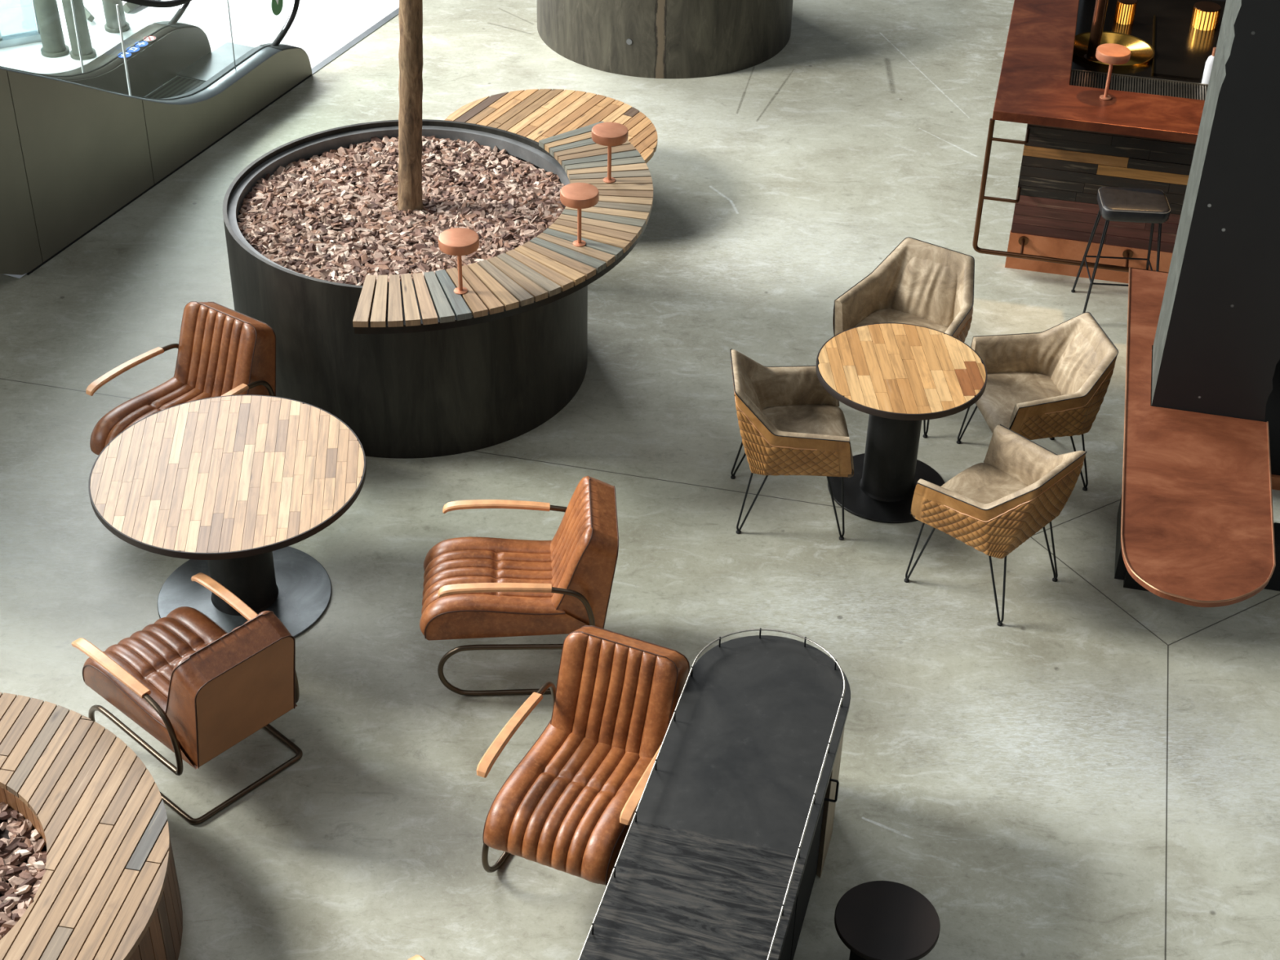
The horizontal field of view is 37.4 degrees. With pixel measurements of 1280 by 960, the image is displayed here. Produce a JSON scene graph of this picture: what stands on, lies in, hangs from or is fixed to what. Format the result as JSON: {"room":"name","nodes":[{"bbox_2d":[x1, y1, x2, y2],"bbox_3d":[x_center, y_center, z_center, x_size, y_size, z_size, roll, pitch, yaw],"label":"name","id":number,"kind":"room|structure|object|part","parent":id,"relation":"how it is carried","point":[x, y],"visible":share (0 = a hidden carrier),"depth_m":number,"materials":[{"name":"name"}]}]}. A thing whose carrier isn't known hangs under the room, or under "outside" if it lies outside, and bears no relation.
{"room":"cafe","nodes":[
{"label":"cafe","id":0,"kind":"room"},
{"bbox_2d":[0,0,41,48],"bbox_3d":[-5.037,-4.407,13.286,1.268,3.000,0.090,-17,40,-24],"label":"glass facade","id":1,"kind":"object","parent":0,"point":[31,37],"visible":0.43,"depth_m":14.29,"materials":[{"name":"glass"}]},
{"bbox_3d":[-5.068,-3.218,14.149,1.268,0.060,0.090,-17,40,-24],"label":"sill","id":2,"kind":"part","parent":1,"relation":"part of","materials":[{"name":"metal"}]},
{"bbox_2d":[0,0,1279,959],"bbox_3d":[-1.087,-2.053,12.839,20.280,0.122,21.163,1,36,0],"label":"floor","id":3,"kind":"structure","parent":0,"point":[1092,773],"depth_m":9.28,"materials":[{"name":"concrete"}]},
{"bbox_2d":[33,0,69,57],"bbox_3d":[-4.392,-4.504,13.272,0.280,3.205,0.205,1,36,0],"label":"steel post","id":4,"kind":"object","parent":3,"relation":"on","point":[54,46],"visible":1,"depth_m":14.04,"materials":[{"name":"grey metal"}]},
{"bbox_3d":[-4.387,-3.220,14.203,0.205,0.030,0.205,1,36,0],"label":"foot plate","id":5,"kind":"part","parent":4,"relation":"part of","materials":[{"name":"grey metal"}]},
{"bbox_2d":[61,0,96,60],"bbox_3d":[-4.189,-4.475,13.240,0.297,3.206,0.188,1,36,0],"label":"steel post","id":6,"kind":"object","parent":3,"relation":"on","point":[87,51],"visible":0.92,"depth_m":14.01,"materials":[{"name":"grey metal"}]},
{"bbox_3d":[-4.168,-3.191,14.170,0.188,0.030,0.188,1,36,0],"label":"foot plate","id":7,"kind":"part","parent":6,"relation":"part of","materials":[{"name":"grey metal"}]},
{"bbox_2d":[84,6,94,22],"bbox_3d":[-4.443,-3.770,14.899,0.060,0.060,0.808,-18,40,-25],"label":"brace","id":8,"kind":"object","parent":3,"relation":"on","point":[90,17],"visible":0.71,"depth_m":14.63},
{"bbox_2d":[0,692,182,959],"bbox_3d":[-2.809,1.661,7.174,2.060,0.450,2.060,1,36,0],"label":"bench","id":9,"kind":"object","parent":3,"relation":"on","point":[108,889],"visible":0.99,"depth_m":7.25,"materials":[{"name":"brown wood"}]},
{"bbox_2d":[0,801,47,939],"bbox_3d":[-2.806,1.624,7.138,1.187,0.191,1.170,1,36,0],"label":"gravel","id":10,"kind":"object","parent":9,"relation":"in","point":[23,855],"visible":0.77,"depth_m":7.26,"materials":[{"name":"brown gravel"}]},
{"bbox_2d":[102,0,129,33],"bbox_3d":[-4.051,-4.777,13.661,0.297,3.206,0.188,1,36,0],"label":"steel post","id":11,"kind":"object","parent":3,"relation":"on","point":[112,25],"visible":0.93,"depth_m":14.49,"materials":[{"name":"grey metal"}]},
{"bbox_3d":[-4.030,-3.493,14.591,0.188,0.030,0.188,1,36,0],"label":"foot plate","id":12,"kind":"part","parent":11,"relation":"part of","materials":[{"name":"grey metal"}]},
{"bbox_2d":[123,2,141,13],"bbox_3d":[-3.860,-3.876,15.082,0.090,0.090,0.724,18,39,21],"label":"brace","id":13,"kind":"object","parent":3,"relation":"on","point":[128,7],"visible":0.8,"depth_m":14.82,"materials":[{"name":"grey metal"}]},
{"bbox_2d":[0,0,312,275],"bbox_3d":[-4.143,-2.981,10.682,1.103,3.888,6.754,15,38,18],"label":"escalator","id":14,"kind":"object","parent":3,"relation":"on","point":[80,145],"visible":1,"depth_m":12.14,"materials":[{"name":"metal"}]},
{"bbox_3d":[-3.894,-1.798,10.623,0.012,1.953,1.194,15,38,18],"label":"cladding panel","id":15,"kind":"part","parent":14,"relation":"part of","materials":[{"name":"grey metal"}]},
{"bbox_3d":[-3.430,-2.151,11.704,0.012,1.273,1.154,15,38,18],"label":"cladding panel","id":16,"kind":"part","parent":14,"relation":"part of","materials":[{"name":"grey metal"}]},
{"bbox_3d":[-4.544,-3.223,10.710,0.044,3.548,6.546,15,38,18],"label":"handrail","id":17,"kind":"part","parent":14,"relation":"part of","materials":[{"name":"black rubber"}]},
{"bbox_3d":[-3.739,-3.003,10.436,2.550,3.548,6.048,1,36,0],"label":"handrail","id":18,"kind":"part","parent":14,"relation":"part of","materials":[{"name":"black rubber"}]},
{"bbox_3d":[-2.962,-3.070,14.059,0.680,0.009,0.670,15,38,18],"label":"comb plate","id":19,"kind":"part","parent":14,"relation":"part of","materials":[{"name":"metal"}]},
{"bbox_3d":[-2.812,-2.717,13.069,0.012,0.613,1.969,15,38,18],"label":"cladding panel","id":20,"kind":"part","parent":14,"relation":"part of","materials":[{"name":"grey metal"}]},
{"bbox_2d":[85,301,275,455],"bbox_3d":[-2.302,-0.345,9.608,0.658,0.862,0.882,22,41,26],"label":"leather armchair","id":21,"kind":"object","parent":3,"relation":"on","point":[223,350],"visible":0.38,"depth_m":9.60,"materials":[{"name":"brown leather"}]},
{"bbox_3d":[-2.603,-0.556,9.560,0.052,0.051,0.492,23,41,27],"label":"armrest","id":22,"kind":"part","parent":21,"relation":"part of","materials":[{"name":"brown wood"}]},
{"bbox_3d":[-2.321,-0.307,9.603,0.530,0.194,0.816,22,41,26],"label":"seat","id":23,"kind":"part","parent":21,"relation":"part of","materials":[{"name":"brown leather"}]},
{"bbox_3d":[-2.308,-0.248,9.671,0.625,0.630,0.720,22,41,26],"label":"tube frame","id":24,"kind":"part","parent":21,"relation":"part of","materials":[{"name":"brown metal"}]},
{"bbox_3d":[-2.140,-0.613,9.704,0.501,0.528,0.304,22,41,26],"label":"backrest","id":25,"kind":"part","parent":21,"relation":"part of","materials":[{"name":"brown leather"}]},
{"bbox_3d":[-2.103,-0.351,9.295,0.052,0.051,0.492,22,41,26],"label":"armrest","id":26,"kind":"part","parent":21,"relation":"part of","materials":[{"name":"brown wood"}]},
{"bbox_2d":[71,572,302,824],"bbox_3d":[-1.900,0.835,7.997,0.882,0.862,0.658,29,44,33],"label":"leather armchair","id":27,"kind":"object","parent":3,"relation":"on","point":[199,688],"visible":0.96,"depth_m":7.77,"materials":[{"name":"brown leather"}]},
{"bbox_3d":[-2.174,0.764,7.756,0.492,0.051,0.052,29,44,32],"label":"armrest","id":28,"kind":"part","parent":27,"relation":"part of","materials":[{"name":"brown wood"}]},
{"bbox_3d":[-1.925,0.844,8.031,0.816,0.194,0.530,29,44,33],"label":"seat","id":29,"kind":"part","parent":27,"relation":"part of","materials":[{"name":"brown leather"}]},
{"bbox_3d":[-1.908,0.925,8.068,0.720,0.630,0.625,29,44,33],"label":"tube frame","id":30,"kind":"part","parent":27,"relation":"part of","materials":[{"name":"brown metal"}]},
{"bbox_3d":[-1.765,0.512,8.119,0.492,0.051,0.052,30,45,33],"label":"armrest","id":31,"kind":"part","parent":27,"relation":"part of","materials":[{"name":"brown wood"}]},
{"bbox_3d":[-1.689,0.818,7.747,0.304,0.528,0.501,29,44,33],"label":"backrest","id":32,"kind":"part","parent":27,"relation":"part of","materials":[{"name":"brown leather"}]},
{"bbox_3d":[-1.912,0.918,8.068,0.775,0.030,0.524,29,44,33],"label":"seat","id":33,"kind":"part","parent":27,"relation":"part of","materials":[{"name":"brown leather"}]},
{"bbox_3d":[-1.600,0.892,7.698,0.064,0.461,0.487,29,44,33],"label":"panel","id":34,"kind":"part","parent":27,"relation":"part of","materials":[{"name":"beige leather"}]},
{"bbox_2d":[88,395,366,637],"bbox_3d":[-1.891,0.256,8.888,1.246,0.750,1.246,1,36,0],"label":"round table","id":35,"kind":"object","parent":3,"relation":"on","point":[224,485],"visible":0.98,"depth_m":8.73,"materials":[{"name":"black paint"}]},
{"bbox_3d":[-1.899,0.554,9.105,0.824,0.012,0.824,1,36,0],"label":"plate","id":36,"kind":"part","parent":35,"relation":"part of","materials":[{"name":"metal"}]},
{"bbox_2d":[311,7,399,74],"bbox_3d":[-1.060,-4.829,16.604,0.060,0.056,6.980,15,38,18],"label":"trim","id":37,"kind":"structure","parent":3,"relation":"on","point":[394,13],"depth_m":14.48,"materials":[{"name":"metal"}]},
{"bbox_2d":[222,119,587,458],"bbox_3d":[-1.272,-1.108,10.548,1.960,1.035,1.960,1,36,0],"label":"planter","id":38,"kind":"object","parent":3,"relation":"on","point":[467,388],"visible":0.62,"depth_m":9.93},
{"bbox_2d":[237,135,565,285],"bbox_3d":[-1.270,-1.417,10.317,1.827,0.185,1.838,-28,45,-34],"label":"gravel","id":39,"kind":"object","parent":38,"relation":"in","point":[335,215],"visible":0.73,"depth_m":10.27,"materials":[{"name":"brown gravel"}]},
{"bbox_2d":[396,0,423,211],"bbox_3d":[-1.059,-2.877,9.088,1.527,3.909,1.221,1,36,0],"label":"tree","id":40,"kind":"object","parent":39,"relation":"in","point":[410,193],"visible":0.9,"depth_m":9.93,"materials":[{"name":"brown plant"}]},
{"bbox_2d":[352,120,653,333],"bbox_3d":[-0.529,-1.304,9.956,0.998,0.078,2.554,18,39,21],"label":"slatted bench","id":41,"kind":"object","parent":38,"relation":"on","point":[547,268],"depth_m":9.59,"materials":[{"name":"wood"}]},
{"bbox_2d":[438,227,479,294],"bbox_3d":[-0.884,-1.058,9.279,0.198,0.303,0.198,1,36,0],"label":"table lamp","id":42,"kind":"object","parent":41,"relation":"on","point":[459,242],"visible":1,"depth_m":9.18,"materials":[{"name":"orange metal"}]},
{"bbox_3d":[-0.881,-1.158,9.207,0.198,0.055,0.198,1,36,0],"label":"lamp shade","id":43,"kind":"part","parent":42,"relation":"part of","materials":[{"name":"orange metal"}]},
{"bbox_3d":[-0.532,-1.291,9.967,0.981,0.044,2.532,18,39,21],"label":"steel frame","id":44,"kind":"part","parent":41,"relation":"part of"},
{"bbox_2d":[560,182,599,246],"bbox_3d":[-0.310,-1.344,9.695,0.198,0.303,0.198,1,36,0],"label":"table lamp","id":45,"kind":"object","parent":41,"relation":"on","point":[579,196],"visible":1,"depth_m":9.59,"materials":[{"name":"orange metal"}]},
{"bbox_3d":[-0.307,-1.444,9.622,0.198,0.055,0.198,1,36,0],"label":"lamp shade","id":46,"kind":"part","parent":45,"relation":"part of","materials":[{"name":"orange metal"}]},
{"bbox_2d":[591,122,628,182],"bbox_3d":[-0.165,-1.764,10.278,0.198,0.303,0.198,1,36,0],"label":"table lamp","id":47,"kind":"object","parent":41,"relation":"on","point":[606,134],"visible":1,"depth_m":10.17,"materials":[{"name":"orange metal"}]},
{"bbox_3d":[-0.162,-1.864,10.206,0.198,0.055,0.198,1,36,0],"label":"lamp shade","id":48,"kind":"part","parent":47,"relation":"part of","materials":[{"name":"orange metal"}]},
{"bbox_2d":[408,955,425,959],"bbox_3d":[-0.833,2.077,6.322,0.658,0.862,0.882,-23,43,-30],"label":"leather armchair","id":49,"kind":"object","parent":3,"relation":"on","point":[415,957],"visible":1,"depth_m":6.56,"materials":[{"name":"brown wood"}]},
{"bbox_2d":[419,475,618,695],"bbox_3d":[-0.549,0.453,8.571,0.882,0.862,0.658,-1,36,-3],"label":"leather armchair","id":50,"kind":"object","parent":3,"relation":"on","point":[473,587],"visible":0.96,"depth_m":8.40,"materials":[{"name":"brown leather"}]},
{"bbox_3d":[-0.629,0.475,8.210,0.492,0.051,0.052,-1,36,-4],"label":"armrest","id":51,"kind":"part","parent":50,"relation":"part of","materials":[{"name":"brown wood"}]},
{"bbox_3d":[-0.660,0.122,8.696,0.492,0.051,0.052,0,36,-3],"label":"armrest","id":52,"kind":"part","parent":50,"relation":"part of","materials":[{"name":"brown wood"}]},
{"bbox_3d":[-0.583,0.476,8.586,0.816,0.194,0.530,-1,36,-3],"label":"seat","id":53,"kind":"part","parent":50,"relation":"part of","materials":[{"name":"brown leather"}]},
{"bbox_3d":[-0.559,0.546,8.639,0.720,0.630,0.625,-1,36,-3],"label":"tube frame","id":54,"kind":"part","parent":50,"relation":"part of","materials":[{"name":"brown metal"}]},
{"bbox_3d":[-0.263,0.316,8.490,0.304,0.528,0.501,-1,36,-3],"label":"backrest","id":55,"kind":"part","parent":50,"relation":"part of","materials":[{"name":"brown leather"}]},
{"bbox_2d":[444,88,657,163],"bbox_3d":[-0.601,-2.046,12.363,1.420,0.450,1.420,1,36,0],"label":"slatted bench","id":56,"kind":"object","parent":3,"relation":"on","point":[536,115],"visible":0.38,"depth_m":12.48,"materials":[{"name":"wood"}]},
{"bbox_2d":[476,625,689,885],"bbox_3d":[-0.205,1.177,7.585,0.658,0.862,0.882,15,38,18],"label":"leather armchair","id":57,"kind":"object","parent":3,"relation":"on","point":[570,805],"visible":0.84,"depth_m":7.54,"materials":[{"name":"brown leather"}]},
{"bbox_3d":[-0.516,1.000,7.490,0.052,0.051,0.492,16,38,18],"label":"armrest","id":58,"kind":"part","parent":57,"relation":"part of","materials":[{"name":"brown wood"}]},
{"bbox_3d":[-0.210,1.275,7.648,0.625,0.630,0.720,15,38,18],"label":"tube frame","id":59,"kind":"part","parent":57,"relation":"part of","materials":[{"name":"brown metal"}]},
{"bbox_3d":[-0.218,1.218,7.577,0.530,0.194,0.816,15,38,18],"label":"seat","id":60,"kind":"part","parent":57,"relation":"part of","materials":[{"name":"brown leather"}]},
{"bbox_3d":[-0.089,0.894,7.701,0.501,0.528,0.304,15,38,18],"label":"backrest","id":61,"kind":"part","parent":57,"relation":"part of","materials":[{"name":"brown leather"}]},
{"bbox_3d":[0.036,1.149,7.305,0.052,0.051,0.492,15,38,17],"label":"armrest","id":62,"kind":"part","parent":57,"relation":"part of","materials":[{"name":"brown wood"}]},
{"bbox_2d":[537,0,793,79],"bbox_3d":[0.199,-3.983,14.563,1.990,1.035,1.990,1,36,0],"label":"planter","id":63,"kind":"object","parent":3,"relation":"on","point":[667,39],"visible":1,"depth_m":14.00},
{"bbox_2d":[577,627,850,959],"bbox_3d":[0.280,1.615,7.051,0.675,0.800,2.430,10,37,12],"label":"table","id":64,"kind":"object","parent":3,"relation":"on","point":[717,859],"visible":1,"depth_m":7.02,"materials":[{"name":"black metal"}]},
{"bbox_3d":[0.467,1.860,6.779,0.014,0.650,0.780,10,37,12],"label":"door","id":65,"kind":"part","parent":64,"relation":"part of","materials":[{"name":"black paint"}]},
{"bbox_3d":[0.647,1.484,7.304,0.014,0.650,0.520,10,37,12],"label":"door","id":66,"kind":"part","parent":64,"relation":"part of","materials":[{"name":"black paint"}]},
{"bbox_3d":[0.516,1.133,7.808,0.628,0.700,0.554,10,37,12],"label":"panel","id":67,"kind":"part","parent":64,"relation":"part of","materials":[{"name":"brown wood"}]},
{"bbox_3d":[0.747,1.209,7.379,0.052,0.120,0.010,10,37,12],"label":"handle","id":68,"kind":"part","parent":64,"relation":"part of","materials":[{"name":"black metal"}]},
{"bbox_2d":[729,348,853,540],"bbox_3d":[0.751,-0.206,9.553,0.614,0.828,0.689,0,36,-2],"label":"tub chair","id":69,"kind":"object","parent":3,"relation":"on","point":[788,423],"visible":0.98,"depth_m":9.40,"materials":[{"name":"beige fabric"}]},
{"bbox_3d":[0.559,-0.153,9.844,0.161,0.380,0.053,7,36,7],"label":"leg","id":70,"kind":"part","parent":69,"relation":"part of","materials":[{"name":"black metal"}]},
{"bbox_3d":[0.567,0.090,9.508,0.161,0.380,0.053,-6,37,-11],"label":"leg","id":71,"kind":"part","parent":69,"relation":"part of","materials":[{"name":"black metal"}]},
{"bbox_3d":[0.817,-0.212,9.551,0.481,0.108,0.530,0,36,-2],"label":"seat","id":72,"kind":"part","parent":69,"relation":"part of","materials":[{"name":"beige fabric"}]},
{"bbox_3d":[0.793,-0.191,9.566,0.455,0.019,0.570,0,36,-2],"label":"seat","id":73,"kind":"part","parent":69,"relation":"part of","materials":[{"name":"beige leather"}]},
{"bbox_3d":[0.976,0.127,9.473,0.103,0.380,0.078,-11,38,-17],"label":"leg","id":74,"kind":"part","parent":69,"relation":"part of","materials":[{"name":"black metal"}]},
{"bbox_2d":[834,880,940,959],"bbox_3d":[0.907,1.804,7.111,0.388,0.450,0.388,1,36,0],"label":"round stool","id":75,"kind":"object","parent":3,"relation":"on","point":[875,920],"visible":1,"depth_m":6.97,"materials":[{"name":"black paint"}]},
{"bbox_2d":[815,323,986,523],"bbox_3d":[1.304,-0.263,9.719,0.854,0.750,0.854,1,36,0],"label":"round table","id":76,"kind":"object","parent":3,"relation":"on","point":[903,375],"visible":0.98,"depth_m":9.60,"materials":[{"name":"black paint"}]},
{"bbox_3d":[1.296,0.035,9.935,0.622,0.012,0.622,1,36,0],"label":"plate","id":77,"kind":"part","parent":76,"relation":"part of","materials":[{"name":"metal"}]},
{"bbox_2d":[832,236,974,438],"bbox_3d":[1.471,-0.797,10.393,0.689,0.828,0.614,22,40,25],"label":"tub chair","id":78,"kind":"object","parent":3,"relation":"on","point":[919,282],"visible":0.77,"depth_m":10.38,"materials":[{"name":"beige leather"}]},
{"bbox_3d":[1.435,-0.771,10.343,0.530,0.108,0.481,22,40,25],"label":"seat","id":79,"kind":"part","parent":78,"relation":"part of","materials":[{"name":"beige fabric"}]},
{"bbox_3d":[1.568,-0.424,10.253,0.103,0.380,0.078,-24,43,-31],"label":"leg","id":80,"kind":"part","parent":78,"relation":"part of","materials":[{"name":"black metal"}]},
{"bbox_2d":[903,424,1087,626],"bbox_3d":[1.712,0.156,9.089,0.614,0.828,0.689,30,44,33],"label":"tub chair","id":81,"kind":"object","parent":3,"relation":"on","point":[993,506],"visible":1,"depth_m":8.91,"materials":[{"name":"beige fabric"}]},
{"bbox_3d":[1.362,0.349,9.181,0.078,0.380,0.103,-16,40,-23],"label":"leg","id":82,"kind":"part","parent":81,"relation":"part of","materials":[{"name":"black metal"}]},
{"bbox_3d":[1.681,0.153,9.123,0.455,0.019,0.570,30,44,33],"label":"seat","id":83,"kind":"part","parent":81,"relation":"part of","materials":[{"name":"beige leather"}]},
{"bbox_3d":[1.664,0.122,9.121,0.481,0.108,0.530,30,44,33],"label":"seat","id":84,"kind":"part","parent":81,"relation":"part of","materials":[{"name":"beige fabric"}]},
{"bbox_3d":[1.699,0.494,8.992,0.053,0.380,0.161,-22,42,-29],"label":"leg","id":85,"kind":"part","parent":81,"relation":"part of","materials":[{"name":"black metal"}]},
{"bbox_3d":[1.983,0.322,9.241,0.161,0.380,0.053,21,40,25],"label":"leg","id":86,"kind":"part","parent":81,"relation":"part of","materials":[{"name":"black metal"}]},
{"bbox_2d":[956,311,1118,490],"bbox_3d":[2.062,-0.399,9.866,0.614,0.828,0.689,-6,37,-10],"label":"tub chair","id":87,"kind":"object","parent":3,"relation":"on","point":[1054,382],"visible":0.94,"depth_m":9.79,"materials":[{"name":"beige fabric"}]},
{"bbox_3d":[1.785,-0.355,10.166,0.103,0.380,0.078,-18,40,-25],"label":"leg","id":88,"kind":"part","parent":87,"relation":"part of","materials":[{"name":"black metal"}]},
{"bbox_3d":[1.997,-0.399,9.850,0.481,0.108,0.530,-6,37,-10],"label":"seat","id":89,"kind":"part","parent":87,"relation":"part of","materials":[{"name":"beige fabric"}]},
{"bbox_3d":[2.277,-0.120,9.860,0.161,0.380,0.053,1,36,-1],"label":"leg","id":90,"kind":"part","parent":87,"relation":"part of","materials":[{"name":"black metal"}]},
{"bbox_2d":[972,0,1226,283],"bbox_3d":[3.385,-2.325,12.321,2.118,1.120,2.728,9,37,10],"label":"bar counter","id":91,"kind":"object","parent":3,"relation":"on","point":[1077,143],"depth_m":11.54,"materials":[{"name":"brown wood"}]},
{"bbox_3d":[3.057,-1.610,11.224,2.068,0.887,0.030,9,37,10],"label":"foot rail","id":92,"kind":"part","parent":91,"relation":"part of","materials":[{"name":"brown metal"}]},
{"bbox_3d":[3.219,-1.299,11.646,1.903,0.244,0.038,9,37,10],"label":"kick plate","id":93,"kind":"part","parent":91,"relation":"part of","materials":[{"name":"orange metal"}]},
{"bbox_2d":[1083,0,1108,61],"bbox_3d":[2.935,-3.156,11.934,0.110,1.100,0.110,1,36,0],"label":"post","id":94,"kind":"object","parent":91,"relation":"on","point":[1100,6],"visible":0.88,"depth_m":12.10,"materials":[{"name":"brown metal"}]},
{"bbox_2d":[992,0,1204,143],"bbox_3d":[3.403,-2.756,12.011,2.105,0.058,2.722,9,37,10],"label":"countertop","id":95,"kind":"structure","parent":91,"relation":"on","point":[1034,88],"depth_m":11.29,"materials":[{"name":"brown wood"}]},
{"bbox_2d":[1095,43,1130,100],"bbox_3d":[2.774,-2.399,11.185,0.198,0.303,0.198,1,36,0],"label":"table lamp","id":96,"kind":"object","parent":91,"relation":"on","point":[1112,54],"visible":1,"depth_m":11.08,"materials":[{"name":"orange metal"}]},
{"bbox_3d":[2.777,-2.499,11.113,0.198,0.055,0.198,1,36,0],"label":"lamp shade","id":97,"kind":"part","parent":96,"relation":"part of","materials":[{"name":"orange metal"}]},
{"bbox_2d":[1072,31,1155,70],"bbox_3d":[3.077,-2.808,12.371,0.556,0.030,0.556,1,36,0],"label":"brass tray","id":98,"kind":"object","parent":91,"relation":"on","point":[1142,53],"visible":0.63,"depth_m":12.39,"materials":[{"name":"gold metal"}]},
{"bbox_2d":[1113,0,1137,26],"bbox_3d":[3.268,-3.156,12.749,0.132,0.158,0.132,1,36,0],"label":"lantern","id":99,"kind":"object","parent":91,"relation":"on","point":[1125,11],"visible":1,"depth_m":12.71,"materials":[{"name":"yellow glass"}]},
{"bbox_2d":[1069,72,1207,100],"bbox_3d":[3.479,-2.284,11.669,1.700,0.022,0.684,9,37,10],"label":"tray","id":100,"kind":"object","parent":91,"relation":"on","point":[1182,85],"depth_m":11.91,"materials":[{"name":"black paint"}]},
{"bbox_2d":[1071,0,1226,83],"bbox_3d":[3.651,-2.692,12.291,1.700,0.040,2.240,9,37,10],"label":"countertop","id":101,"kind":"structure","parent":91,"relation":"on","point":[1142,28],"depth_m":12.85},
{"bbox_3d":[3.385,-2.869,12.473,0.010,0.022,0.990,9,37,10],"label":"hatch frame","id":102,"kind":"part","parent":91,"relation":"part of","materials":[{"name":"black metal"}]},
{"bbox_2d":[1190,0,1221,31],"bbox_3d":[3.789,-3.101,12.691,0.177,0.158,0.178,1,36,0],"label":"lantern","id":103,"kind":"object","parent":91,"relation":"on","point":[1205,15],"visible":1,"depth_m":12.64,"materials":[{"name":"yellow glass"}]},
{"bbox_2d":[1201,47,1216,84],"bbox_3d":[3.597,-2.601,11.916,0.080,0.250,0.080,1,36,0],"label":"soap bottle","id":104,"kind":"object","parent":91,"relation":"on","point":[1208,66],"visible":0.56,"depth_m":11.90,"materials":[{"name":"white plastic"}]},
{"bbox_2d":[1071,186,1170,313],"bbox_3d":[2.871,-1.334,11.245,0.454,0.757,0.424,3,36,2],"label":"bar stool","id":105,"kind":"object","parent":3,"relation":"on","point":[1121,204],"visible":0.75,"depth_m":11.03,"materials":[{"name":"black leather"}]},
{"bbox_3d":[2.705,-1.397,11.393,0.032,0.664,0.153,-15,39,-21],"label":"leg","id":106,"kind":"part","parent":105,"relation":"part of","materials":[{"name":"black metal"}]},
{"bbox_3d":[2.685,-1.227,11.158,0.032,0.664,0.153,22,41,26],"label":"leg","id":107,"kind":"part","parent":105,"relation":"part of","materials":[{"name":"black metal"}]},
{"bbox_3d":[2.878,-1.605,11.048,0.392,0.087,0.304,3,36,2],"label":"seat","id":108,"kind":"part","parent":105,"relation":"part of","materials":[{"name":"black leather"}]},
{"bbox_3d":[3.055,-1.377,11.378,0.032,0.664,0.153,22,41,26],"label":"leg","id":109,"kind":"part","parent":105,"relation":"part of","materials":[{"name":"black metal"}]},
{"bbox_3d":[3.035,-1.207,11.143,0.032,0.664,0.153,-15,39,-21],"label":"leg","id":110,"kind":"part","parent":105,"relation":"part of","materials":[{"name":"black metal"}]},
{"bbox_2d":[1114,0,1279,579],"bbox_3d":[2.708,-1.732,8.004,0.507,5.200,0.540,9,37,10],"label":"column","id":111,"kind":"structure","parent":3,"relation":"on","point":[1215,350],"depth_m":8.26,"materials":[{"name":"black paint"}]},
{"bbox_2d":[1120,267,1275,607],"bbox_3d":[2.538,0.135,8.974,0.646,1.033,2.708,8,37,10],"label":"table","id":112,"kind":"object","parent":3,"relation":"on","point":[1197,530],"visible":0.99,"depth_m":8.21,"materials":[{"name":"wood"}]},
{"bbox_2d":[1264,359,1279,490],"bbox_3d":[3.846,-0.539,9.850,1.240,1.150,0.660,9,37,10],"label":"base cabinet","id":113,"kind":"object","parent":3,"relation":"on","point":[1272,410],"visible":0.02,"depth_m":9.80,"materials":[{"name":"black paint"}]},
{"bbox_2d":[1264,522,1279,591],"bbox_3d":[3.395,0.417,9.256,0.630,0.280,0.190,9,37,10],"label":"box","id":114,"kind":"object","parent":3,"relation":"on","point":[1273,584],"visible":0.45,"depth_m":9.25,"materials":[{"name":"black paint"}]}
]}

